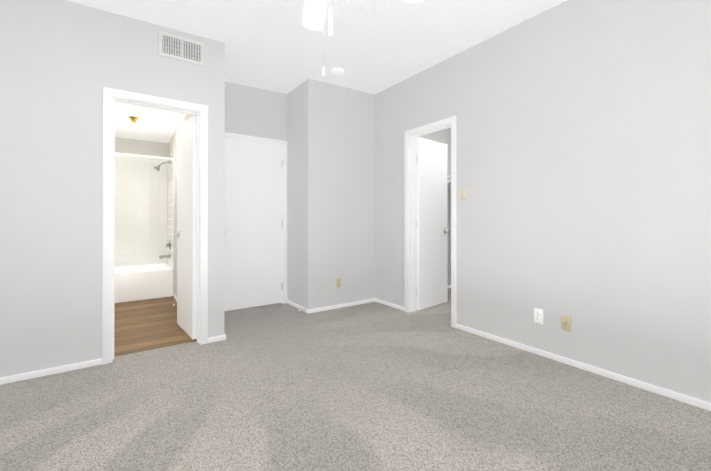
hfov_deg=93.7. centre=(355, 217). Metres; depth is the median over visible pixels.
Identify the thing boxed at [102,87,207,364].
door frame
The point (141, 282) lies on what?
bathtub
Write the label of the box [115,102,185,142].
ceiling
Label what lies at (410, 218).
door frame
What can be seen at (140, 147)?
wall
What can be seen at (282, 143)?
door frame
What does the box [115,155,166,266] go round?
tiled wall
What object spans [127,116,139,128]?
bathroom light
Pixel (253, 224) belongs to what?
door
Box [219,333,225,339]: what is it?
baseboard
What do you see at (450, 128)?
wall
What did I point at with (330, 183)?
wall
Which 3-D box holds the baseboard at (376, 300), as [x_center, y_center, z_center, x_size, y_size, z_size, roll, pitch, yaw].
[0.422,1.079,4.143,0.015,0.044,0.553,0,0,-35]
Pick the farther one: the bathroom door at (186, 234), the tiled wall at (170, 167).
the tiled wall at (170, 167)
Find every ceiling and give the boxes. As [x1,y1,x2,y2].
[66,0,565,93]
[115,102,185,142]
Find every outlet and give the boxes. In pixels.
[336,278,340,287]
[534,308,542,323]
[561,314,570,331]
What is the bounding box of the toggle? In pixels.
[460,188,465,199]
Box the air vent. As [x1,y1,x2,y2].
[158,30,203,65]
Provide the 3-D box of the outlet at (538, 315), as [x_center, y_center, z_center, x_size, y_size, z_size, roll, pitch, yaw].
[1.464,0.786,2.667,0.009,0.115,0.070,0,0,-35]
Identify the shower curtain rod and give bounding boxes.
[115,153,173,159]
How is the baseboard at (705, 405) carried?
attached to the wall at (583, 152)
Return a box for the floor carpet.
[0,288,710,470]
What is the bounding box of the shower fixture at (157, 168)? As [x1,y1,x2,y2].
[153,161,170,258]
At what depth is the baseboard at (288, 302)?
4.06 m
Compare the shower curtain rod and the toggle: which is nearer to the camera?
the toggle
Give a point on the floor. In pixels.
(144, 325)
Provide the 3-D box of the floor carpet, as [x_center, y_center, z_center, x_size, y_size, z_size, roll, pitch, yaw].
[0.186,1.120,2.232,5.820,0.050,4.870,0,0,-35]
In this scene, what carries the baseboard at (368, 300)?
attached to the wall at (330, 183)
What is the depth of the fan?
2.08 m
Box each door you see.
[173,115,196,339]
[224,138,282,310]
[416,137,449,309]
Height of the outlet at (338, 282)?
0.115 m
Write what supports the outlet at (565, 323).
attached to the wall at (583, 152)
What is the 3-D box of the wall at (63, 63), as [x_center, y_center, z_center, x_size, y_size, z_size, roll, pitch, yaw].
[-2.129,-0.315,2.413,2.235,2.820,0.120,0,0,-35]
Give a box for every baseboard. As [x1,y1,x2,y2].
[0,358,101,384]
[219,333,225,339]
[287,300,305,312]
[306,298,374,313]
[375,298,403,310]
[456,324,710,410]
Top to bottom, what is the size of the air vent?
0.200 m
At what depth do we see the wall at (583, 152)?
2.42 m
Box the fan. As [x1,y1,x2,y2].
[301,0,422,75]
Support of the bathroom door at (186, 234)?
in the wall at (63, 63)
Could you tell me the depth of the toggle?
3.25 m
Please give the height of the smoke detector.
0.042 m
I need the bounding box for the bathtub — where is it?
[114,263,172,302]
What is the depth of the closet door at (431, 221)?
4.09 m
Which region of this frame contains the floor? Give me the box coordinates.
[114,296,196,356]
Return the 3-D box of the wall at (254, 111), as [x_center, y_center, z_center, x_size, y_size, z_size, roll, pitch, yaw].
[-1.325,-0.309,4.078,0.995,2.820,0.120,0,0,-35]
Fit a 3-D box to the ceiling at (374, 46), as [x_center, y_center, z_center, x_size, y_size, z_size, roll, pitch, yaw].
[-0.424,-1.691,1.813,4.330,0.331,4.870,0,0,-35]
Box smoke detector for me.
[332,68,343,75]
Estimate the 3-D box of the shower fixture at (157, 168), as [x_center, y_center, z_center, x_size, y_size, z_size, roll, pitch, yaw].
[-2.849,-0.126,4.905,0.218,1.458,0.152,0,0,-35]
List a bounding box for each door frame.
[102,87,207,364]
[225,132,286,303]
[404,116,456,327]
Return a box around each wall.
[0,0,224,377]
[115,114,196,296]
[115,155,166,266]
[167,151,174,269]
[225,82,286,140]
[287,78,449,309]
[375,0,710,402]
[450,128,450,284]
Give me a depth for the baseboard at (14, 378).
2.32 m

